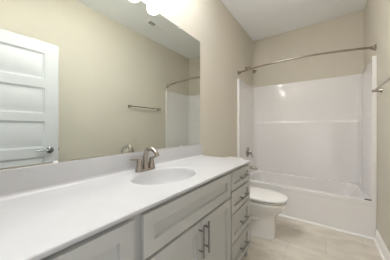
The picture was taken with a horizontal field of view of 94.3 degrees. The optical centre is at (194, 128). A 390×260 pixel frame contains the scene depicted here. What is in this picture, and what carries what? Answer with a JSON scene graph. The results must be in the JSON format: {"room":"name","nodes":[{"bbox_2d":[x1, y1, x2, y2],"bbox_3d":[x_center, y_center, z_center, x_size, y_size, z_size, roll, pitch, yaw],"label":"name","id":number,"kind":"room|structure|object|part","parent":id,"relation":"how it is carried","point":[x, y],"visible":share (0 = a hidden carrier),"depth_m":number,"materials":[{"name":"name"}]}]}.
{"room":"bathroom","nodes":[
{"label":"bathroom","id":0,"kind":"room"},
{"bbox_2d":[0,0,252,169],"bbox_3d":[0.069,-0.235,2.046,0.110,2.787,3.374,0,0,35],"label":"wall","id":1,"kind":"structure","parent":0,"point":[226,48],"depth_m":2.23,"materials":[{"name":"beige paint"}]},
{"bbox_2d":[0,0,199,167],"bbox_3d":[-0.392,-0.373,1.292,0.011,1.106,1.540,0,0,35],"label":"wall mirror","id":2,"kind":"object","parent":1,"relation":"attached to","point":[79,79],"visible":0.94,"depth_m":1.02,"materials":[{"name":"mirror"}]},
{"bbox_2d":[0,144,202,200],"bbox_3d":[-0.383,0.229,1.282,0.036,0.118,1.576,0,0,35],"label":"backsplash","id":3,"kind":"structure","parent":1,"relation":"attached to","point":[22,181],"depth_m":0.94,"materials":[{"name":"white stone"}]},
{"bbox_2d":[237,44,376,74],"bbox_3d":[1.250,-0.852,2.296,1.523,0.072,0.203,0,0,35],"label":"curtain rod","id":4,"kind":"object","parent":1,"relation":"attached to","point":[374,47],"visible":1,"depth_m":2.10,"materials":[{"name":"silver metal"}]},
{"bbox_2d":[220,0,366,40],"bbox_3d":[0.735,-1.679,1.572,1.744,0.100,3.594,0,0,35],"label":"ceiling","id":5,"kind":"structure","parent":0,"point":[260,19],"depth_m":2.55,"materials":[{"name":"paint"}]},
{"bbox_2d":[253,10,363,86],"bbox_3d":[1.744,-0.235,2.992,1.744,2.787,0.110,0,0,35],"label":"wall","id":6,"kind":"structure","parent":0,"point":[347,31],"depth_m":2.84,"materials":[{"name":"beige paint"}]},
{"bbox_2d":[241,215,381,259],"bbox_3d":[0.735,1.208,1.572,1.744,0.100,3.594,0,0,35],"label":"floor","id":7,"kind":"structure","parent":0,"point":[295,239],"depth_m":1.79,"materials":[{"name":"stone"}]},
{"bbox_2d":[40,164,249,259],"bbox_3d":[-0.165,0.733,1.130,0.567,0.848,1.568,0,0,35],"label":"vanity cabinet","id":8,"kind":"object","parent":7,"relation":"on","point":[210,220],"visible":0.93,"depth_m":0.90,"materials":[{"name":"grey paint"}]},
{"bbox_3d":[-0.324,0.688,0.497,0.022,0.729,0.350,0,0,35],"label":"cabinet door","id":9,"kind":"part","parent":8,"relation":"part of","materials":[{"name":"grey paint"}]},
{"bbox_2d":[0,144,249,259],"bbox_3d":[-0.178,0.302,1.137,0.538,0.264,1.576,0,0,35],"label":"countertop","id":10,"kind":"structure","parent":8,"relation":"on","point":[46,209],"depth_m":0.77,"materials":[{"name":"white stone"}]},
{"bbox_2d":[130,146,159,172],"bbox_3d":[-0.338,0.204,1.225,0.181,0.166,0.183,0,0,-16],"label":"faucet","id":11,"kind":"object","parent":10,"relation":"on","point":[146,166],"visible":1,"depth_m":1.21,"materials":[{"name":"silver metal"}]},
{"bbox_3d":[-0.379,0.236,1.181,0.050,0.079,0.086,0,0,35],"label":"handle","id":12,"kind":"part","parent":11,"relation":"part of","materials":[{"name":"silver metal"}]},
{"bbox_3d":[-0.338,0.280,1.238,0.052,0.014,0.156,0,0,35],"label":"plate","id":13,"kind":"part","parent":11,"relation":"part of","materials":[{"name":"silver metal"}]},
{"bbox_3d":[-0.295,0.198,1.207,0.154,0.154,0.048,0,0,35],"label":"spout","id":14,"kind":"part","parent":11,"relation":"part of","materials":[{"name":"silver metal"}]},
{"bbox_3d":[-0.297,0.236,1.295,0.050,0.079,0.086,0,0,35],"label":"handle","id":15,"kind":"part","parent":11,"relation":"part of","materials":[{"name":"silver metal"}]},
{"bbox_3d":[-0.086,0.777,0.832,0.022,0.549,0.386,0,0,35],"label":"cabinet door","id":16,"kind":"part","parent":8,"relation":"part of","materials":[{"name":"grey paint"}]},
{"bbox_3d":[0.024,0.406,0.986,0.022,0.166,0.764,0,0,35],"label":"false drawer","id":17,"kind":"part","parent":8,"relation":"part of","materials":[{"name":"grey paint"}]},
{"bbox_3d":[0.036,0.596,0.954,0.036,0.168,0.011,0,0,35],"label":"handle","id":18,"kind":"part","parent":8,"relation":"part of","materials":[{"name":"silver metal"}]},
{"bbox_3d":[0.067,0.596,0.998,0.036,0.168,0.011,0,0,35],"label":"handle","id":19,"kind":"part","parent":8,"relation":"part of","materials":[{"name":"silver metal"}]},
{"bbox_3d":[0.138,0.777,1.146,0.022,0.549,0.372,0,0,35],"label":"cabinet door","id":20,"kind":"part","parent":8,"relation":"part of","materials":[{"name":"grey paint"}]},
{"bbox_3d":[0.370,0.391,1.472,0.022,0.135,0.388,0,0,35],"label":"drawer","id":21,"kind":"part","parent":8,"relation":"part of","materials":[{"name":"grey paint"}]},
{"bbox_3d":[0.370,0.547,1.472,0.022,0.155,0.388,0,0,35],"label":"drawer","id":22,"kind":"part","parent":8,"relation":"part of","materials":[{"name":"grey paint"}]},
{"bbox_3d":[0.370,0.954,1.472,0.022,0.197,0.388,0,0,35],"label":"drawer","id":23,"kind":"part","parent":8,"relation":"part of","materials":[{"name":"grey paint"}]},
{"bbox_3d":[0.370,0.740,1.472,0.022,0.206,0.388,0,0,35],"label":"drawer","id":24,"kind":"part","parent":8,"relation":"part of","materials":[{"name":"grey paint"}]},
{"bbox_3d":[0.404,0.954,1.471,0.036,0.011,0.160,0,0,35],"label":"handle","id":25,"kind":"part","parent":8,"relation":"part of","materials":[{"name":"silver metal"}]},
{"bbox_2d":[225,156,287,239],"bbox_3d":[0.641,0.770,2.072,0.765,0.773,0.464,0,0,35],"label":"toilet","id":26,"kind":"object","parent":7,"relation":"on","point":[265,204],"visible":0.47,"depth_m":1.88,"materials":[{"name":"white ceramic"}]},
{"bbox_3d":[0.419,0.403,2.230,0.220,0.038,0.464,0,0,35],"label":"tank lid","id":27,"kind":"part","parent":26,"relation":"part of","materials":[{"name":"white ceramic"}]},
{"bbox_3d":[0.741,0.762,2.001,0.482,0.016,0.354,0,0,35],"label":"seat","id":28,"kind":"part","parent":26,"relation":"part of","materials":[{"name":"white plastic"}]},
{"bbox_3d":[0.712,0.965,2.022,0.566,0.385,0.368,0,0,35],"label":"bowl","id":29,"kind":"part","parent":26,"relation":"part of","materials":[{"name":"white ceramic"}]},
{"bbox_3d":[0.740,0.730,2.002,0.522,0.028,0.386,0,0,35],"label":"seat lid","id":30,"kind":"part","parent":26,"relation":"part of","materials":[{"name":"white plastic"}]},
{"bbox_2d":[249,170,376,237],"bbox_3d":[1.486,0.962,2.629,1.520,0.390,0.777,0,0,35],"label":"bathtub","id":31,"kind":"object","parent":7,"relation":"on","point":[342,205],"visible":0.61,"depth_m":2.22,"materials":[{"name":"white plastic"}]},
{"bbox_2d":[237,56,376,201],"bbox_3d":[1.486,0.008,2.629,1.520,1.518,0.777,0,0,35],"label":"tub surround","id":32,"kind":"object","parent":31,"relation":"on","point":[326,128],"visible":0.96,"depth_m":2.79,"materials":[{"name":"white plastic"}]},
{"bbox_2d":[246,147,252,156],"bbox_3d":[0.920,0.403,3.021,0.073,0.170,0.170,0,0,35],"label":"shower valve","id":33,"kind":"object","parent":32,"relation":"attached to","point":[248,152],"visible":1,"depth_m":3.01,"materials":[{"name":"silver metal"}]},
{"bbox_2d":[278,214,374,239],"bbox_3d":[1.256,1.149,2.304,1.493,0.019,0.019,0,0,35],"label":"trim","id":34,"kind":"structure","parent":31,"relation":"attached to","point":[282,215],"depth_m":2.09,"materials":[{"name":"white paint"}]},
{"bbox_2d":[364,0,389,252],"bbox_3d":[1.400,-0.235,1.099,0.110,2.787,3.374,0,0,35],"label":"wall","id":35,"kind":"structure","parent":0,"point":[376,12],"depth_m":1.70,"materials":[{"name":"beige paint"}]},
{"bbox_2d":[372,78,389,92],"bbox_3d":[1.554,-0.357,1.472,0.071,0.052,0.682,0,0,35],"label":"towel bar","id":36,"kind":"object","parent":35,"relation":"attached to","point":[377,89],"visible":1,"depth_m":1.64,"materials":[{"name":"silver metal"}]},
{"bbox_2d":[374,229,389,259],"bbox_3d":[1.124,1.101,0.817,0.014,0.115,2.595,0,0,35],"label":"baseboard","id":37,"kind":"structure","parent":35,"relation":"attached to","point":[385,252],"depth_m":1.65,"materials":[{"name":"white paint"}]}
]}

